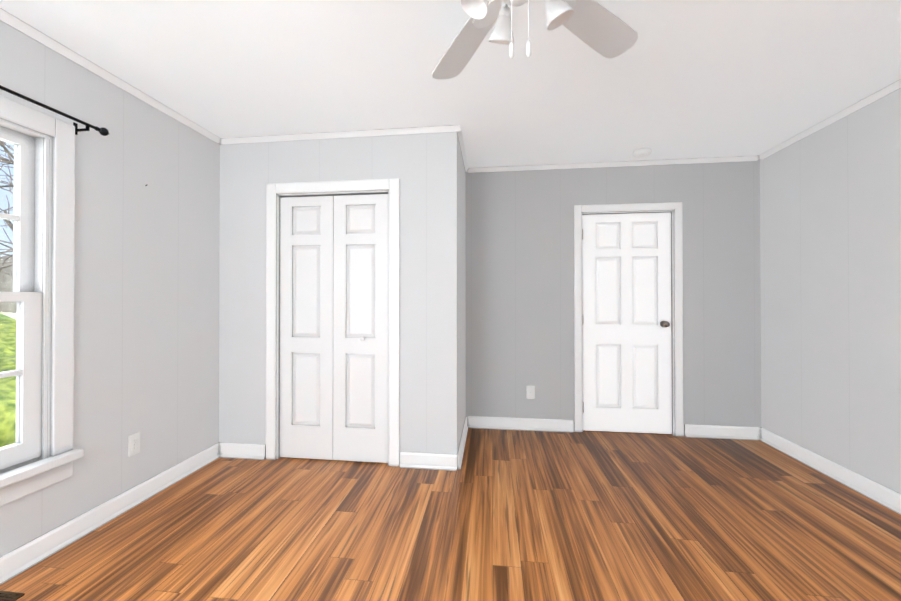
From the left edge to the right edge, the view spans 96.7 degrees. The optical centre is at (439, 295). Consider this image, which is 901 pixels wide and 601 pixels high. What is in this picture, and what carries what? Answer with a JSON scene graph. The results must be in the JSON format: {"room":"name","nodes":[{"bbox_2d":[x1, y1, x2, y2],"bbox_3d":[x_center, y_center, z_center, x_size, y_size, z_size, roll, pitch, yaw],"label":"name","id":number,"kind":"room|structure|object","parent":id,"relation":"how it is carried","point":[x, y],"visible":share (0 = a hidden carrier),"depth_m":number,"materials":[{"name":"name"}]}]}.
{"room":"empty bedroom","nodes":[
{"label":"empty bedroom","id":0,"kind":"room"},
{"bbox_2d":[0,21,219,556],"bbox_3d":[-2.038,-0.003,0.973,0.120,2.440,4.528,0,0,8],"label":"wall","id":1,"kind":"structure","parent":0,"point":[146,312],"depth_m":2.32,"materials":[{"name":"grey paint"}]},
{"bbox_2d":[0,95,74,469],"bbox_3d":[-1.973,-0.033,1.433,0.148,1.645,1.167,0,0,8],"label":"window","id":2,"kind":"structure","parent":1,"relation":"in","point":[27,295],"depth_m":1.89,"materials":[{"name":"white wood"}]},
{"bbox_2d":[0,449,82,505],"bbox_3d":[-1.915,0.826,1.419,0.126,0.133,1.187,0,0,8],"label":"window sill","id":3,"kind":"structure","parent":1,"relation":"attached to","point":[24,480],"depth_m":1.82,"materials":[{"name":"white wood"}]},
{"bbox_2d":[0,85,108,135],"bbox_3d":[-1.875,-0.854,1.397,0.093,0.066,1.476,0,0,8],"label":"curtain rod","id":4,"kind":"object","parent":1,"relation":"attached to","point":[103,131],"visible":0.96,"depth_m":1.92,"materials":[{"name":"black metal"}]},
{"bbox_2d":[0,442,219,584],"bbox_3d":[-1.964,1.164,0.970,0.026,0.106,4.258,0,0,8],"label":"baseboard","id":5,"kind":"structure","parent":1,"relation":"attached to","point":[22,558],"depth_m":2.10,"materials":[{"name":"white wood"}]},
{"bbox_2d":[0,8,219,143],"bbox_3d":[-1.963,-1.204,0.987,0.028,0.038,4.258,0,0,8],"label":"crown molding","id":6,"kind":"structure","parent":1,"relation":"attached to","point":[11,20],"depth_m":2.11,"materials":[{"name":"white wood"}]},
{"bbox_2d":[128,433,139,455],"bbox_3d":[-1.790,0.871,2.352,0.008,0.115,0.070,0,0,8],"label":"electrical outlet","id":7,"kind":"object","parent":1,"relation":"attached to","point":[134,445],"visible":1,"depth_m":2.35,"materials":[{"name":"white plastic"}]},
{"bbox_2d":[219,132,462,465],"bbox_3d":[-0.778,0.011,3.028,1.838,2.440,0.120,0,0,8],"label":"wall","id":8,"kind":"structure","parent":0,"point":[427,170],"depth_m":2.94,"materials":[{"name":"grey paint"}]},
{"bbox_2d":[220,442,265,459],"bbox_3d":[-1.492,1.178,3.041,0.358,0.106,0.026,0,0,8],"label":"baseboard","id":9,"kind":"structure","parent":8,"relation":"attached to","point":[227,450],"depth_m":3.04,"materials":[{"name":"white wood"}]},
{"bbox_2d":[266,179,399,466],"bbox_3d":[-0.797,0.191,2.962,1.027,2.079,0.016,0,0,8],"label":"door frame","id":10,"kind":"structure","parent":8,"relation":"attached to","point":[392,186],"depth_m":2.94,"materials":[{"name":"white wood"}]},
{"bbox_2d":[279,194,387,462],"bbox_3d":[-0.793,0.236,2.986,0.845,1.970,0.067,0,0,8],"label":"closet door","id":11,"kind":"structure","parent":8,"relation":"in","point":[333,327],"depth_m":2.99,"materials":[{"name":"white wood"}]},
{"bbox_2d":[220,125,461,144],"bbox_3d":[-0.759,-1.191,2.960,1.836,0.038,0.028,0,0,8],"label":"crown molding","id":12,"kind":"structure","parent":8,"relation":"attached to","point":[444,128],"depth_m":2.95,"materials":[{"name":"white wood"}]},
{"bbox_2d":[400,452,451,470],"bbox_3d":[-0.083,1.177,2.855,0.399,0.106,0.026,0,0,8],"label":"baseboard","id":13,"kind":"structure","parent":8,"relation":"attached to","point":[416,460],"depth_m":2.85,"materials":[{"name":"white wood"}]},
{"bbox_2d":[0,428,900,600],"bbox_3d":[0.255,1.268,1.136,4.620,0.100,5.471,0,0,8],"label":"floor","id":14,"kind":"structure","parent":0,"point":[515,515],"depth_m":2.07,"materials":[{"name":"brown wood"}]},
{"bbox_2d":[0,591,24,600],"bbox_3d":[-1.773,1.217,1.472,0.115,0.007,0.345,0,0,8],"label":"floor vent","id":15,"kind":"object","parent":14,"relation":"in","point":[8,596],"visible":1,"depth_m":1.62,"materials":[{"name":"brown metal"}]},
{"bbox_2d":[0,0,900,167],"bbox_3d":[0.255,-1.272,1.154,4.620,0.100,5.471,0,0,8],"label":"ceiling","id":16,"kind":"structure","parent":0,"point":[681,79],"depth_m":2.15,"materials":[{"name":"white paint"}]},
{"bbox_2d":[432,0,637,79],"bbox_3d":[0.214,-0.965,1.212,1.275,0.513,1.271,0,0,8],"label":"fan","id":17,"kind":"object","parent":16,"relation":"hanging from","point":[601,30],"visible":1,"depth_m":1.48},
{"bbox_2d":[633,148,651,157],"bbox_3d":[1.692,-1.185,3.338,0.140,0.043,0.140,0,0,8],"label":"smoke detector","id":18,"kind":"object","parent":16,"relation":"attached to","point":[642,152],"visible":1,"depth_m":3.30,"materials":[{"name":"white plastic"}]},
{"bbox_2d":[463,163,465,424],"bbox_3d":[0.143,0.014,3.443,0.120,2.440,0.943,0,0,8],"label":"wall","id":19,"kind":"structure","parent":0,"point":[464,178],"depth_m":3.64,"materials":[{"name":"grey paint"}]},
{"bbox_2d":[452,416,471,470],"bbox_3d":[0.195,1.180,3.273,0.026,0.106,0.928,0,0,8],"label":"baseboard","id":20,"kind":"structure","parent":19,"relation":"attached to","point":[457,458],"depth_m":3.09,"materials":[{"name":"white wood"}]},
{"bbox_2d":[457,132,471,171],"bbox_3d":[0.198,-1.188,3.303,0.028,0.038,0.900,0,0,8],"label":"crown molding","id":21,"kind":"structure","parent":19,"relation":"attached to","point":[460,137],"depth_m":3.29,"materials":[{"name":"white wood"}]},
{"bbox_2d":[465,161,760,435],"bbox_3d":[1.517,0.015,3.677,2.542,2.440,0.120,0,0,8],"label":"wall","id":22,"kind":"structure","parent":0,"point":[519,282],"depth_m":3.66,"materials":[{"name":"grey paint"}]},
{"bbox_2d":[472,416,572,432],"bbox_3d":[0.731,1.183,3.698,0.975,0.106,0.026,0,0,8],"label":"baseboard","id":23,"kind":"structure","parent":22,"relation":"attached to","point":[479,422],"depth_m":3.69,"materials":[{"name":"white wood"}]},
{"bbox_2d":[527,386,533,398],"bbox_3d":[0.843,0.889,3.695,0.070,0.115,0.008,0,0,8],"label":"electrical outlet","id":24,"kind":"object","parent":22,"relation":"attached to","point":[530,392],"visible":1,"depth_m":3.69,"materials":[{"name":"white plastic"}]},
{"bbox_2d":[465,155,755,172],"bbox_3d":[1.492,-1.186,3.613,2.512,0.038,0.028,0,0,8],"label":"crown molding","id":25,"kind":"structure","parent":22,"relation":"attached to","point":[734,158],"depth_m":3.60,"materials":[{"name":"white wood"}]},
{"bbox_2d":[582,212,671,433],"bbox_3d":[1.681,0.240,3.596,0.774,1.973,0.114,0,0,8],"label":"door","id":26,"kind":"structure","parent":22,"relation":"in","point":[627,359],"depth_m":3.61,"materials":[{"name":"white wood"}]},
{"bbox_2d":[574,202,682,436],"bbox_3d":[1.690,0.206,3.622,0.918,2.059,0.091,0,0,8],"label":"door frame","id":27,"kind":"structure","parent":22,"relation":"attached to","point":[675,207],"depth_m":3.57,"materials":[{"name":"white wood"}]},
{"bbox_2d":[684,424,761,439],"bbox_3d":[2.446,1.181,3.471,0.587,0.106,0.026,0,0,8],"label":"baseboard","id":28,"kind":"structure","parent":22,"relation":"attached to","point":[692,431],"depth_m":3.47,"materials":[{"name":"white wood"}]},
{"bbox_2d":[760,88,900,493],"bbox_3d":[2.485,-0.004,0.850,0.120,2.440,5.471,0,0,8],"label":"wall","id":29,"kind":"structure","parent":0,"point":[830,239],"depth_m":2.68,"materials":[{"name":"grey paint"}]},
{"bbox_2d":[756,79,900,160],"bbox_3d":[2.412,-1.205,0.868,0.028,0.038,5.231,0,0,8],"label":"crown molding","id":30,"kind":"structure","parent":29,"relation":"attached to","point":[896,85],"depth_m":2.67,"materials":[{"name":"white wood"}]},
{"bbox_2d":[760,428,900,514],"bbox_3d":[2.413,1.163,0.851,0.026,0.106,5.231,0,0,8],"label":"baseboard","id":31,"kind":"structure","parent":29,"relation":"attached to","point":[885,496],"depth_m":2.66,"materials":[{"name":"white wood"}]},
{"label":"outside","id":32,"kind":"structure","parent":0,"visible":0},
{"bbox_2d":[0,312,16,318],"bbox_3d":[-57.042,2.120,37.295,117.872,0.001,180.000,0,0,8],"label":"lawn","id":33,"kind":"structure","parent":32,"point":[13,315],"depth_m":47.40,"materials":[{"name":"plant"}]},
{"bbox_2d":[0,178,13,230],"bbox_3d":[-11.823,-3.385,12.951,8.524,10.670,5.644,0,0,8],"label":"bare tree","id":34,"kind":"object","parent":33,"relation":"on","point":[9,223],"depth_m":11.66,"materials":[{"name":"grey plant"}]},
{"bbox_2d":[0,313,15,320],"bbox_3d":[-20.822,1.130,14.781,8.125,2.379,7.128,0,0,8],"label":"bush","id":35,"kind":"object","parent":33,"relation":"on","point":[4,317],"depth_m":16.06,"materials":[{"name":"green plant"}]},
{"bbox_2d":[0,355,15,446],"bbox_3d":[-6.923,1.508,7.014,4.692,1.180,5.907,0,0,8],"label":"bush","id":36,"kind":"object","parent":33,"relation":"on","point":[7,403],"depth_m":5.01,"materials":[{"name":"green plant"}]},
{"bbox_2d":[0,319,15,357],"bbox_3d":[-9.758,1.362,8.561,4.945,1.666,5.394,0,0,8],"label":"bush","id":37,"kind":"object","parent":33,"relation":"on","point":[8,337],"depth_m":7.67,"materials":[{"name":"green plant"}]},
{"bbox_2d":[0,141,15,312],"bbox_3d":[-8.034,-3.700,11.178,11.257,11.275,10.155,0,0,8],"label":"bare tree","id":38,"kind":"object","parent":33,"relation":"on","point":[5,160],"depth_m":8.88,"materials":[{"name":"grey plant"}]},
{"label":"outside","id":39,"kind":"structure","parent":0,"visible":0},
{"bbox_2d":[0,256,16,311],"bbox_3d":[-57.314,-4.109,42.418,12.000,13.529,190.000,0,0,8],"label":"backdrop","id":40,"kind":"structure","parent":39,"point":[13,306],"depth_m":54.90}
]}

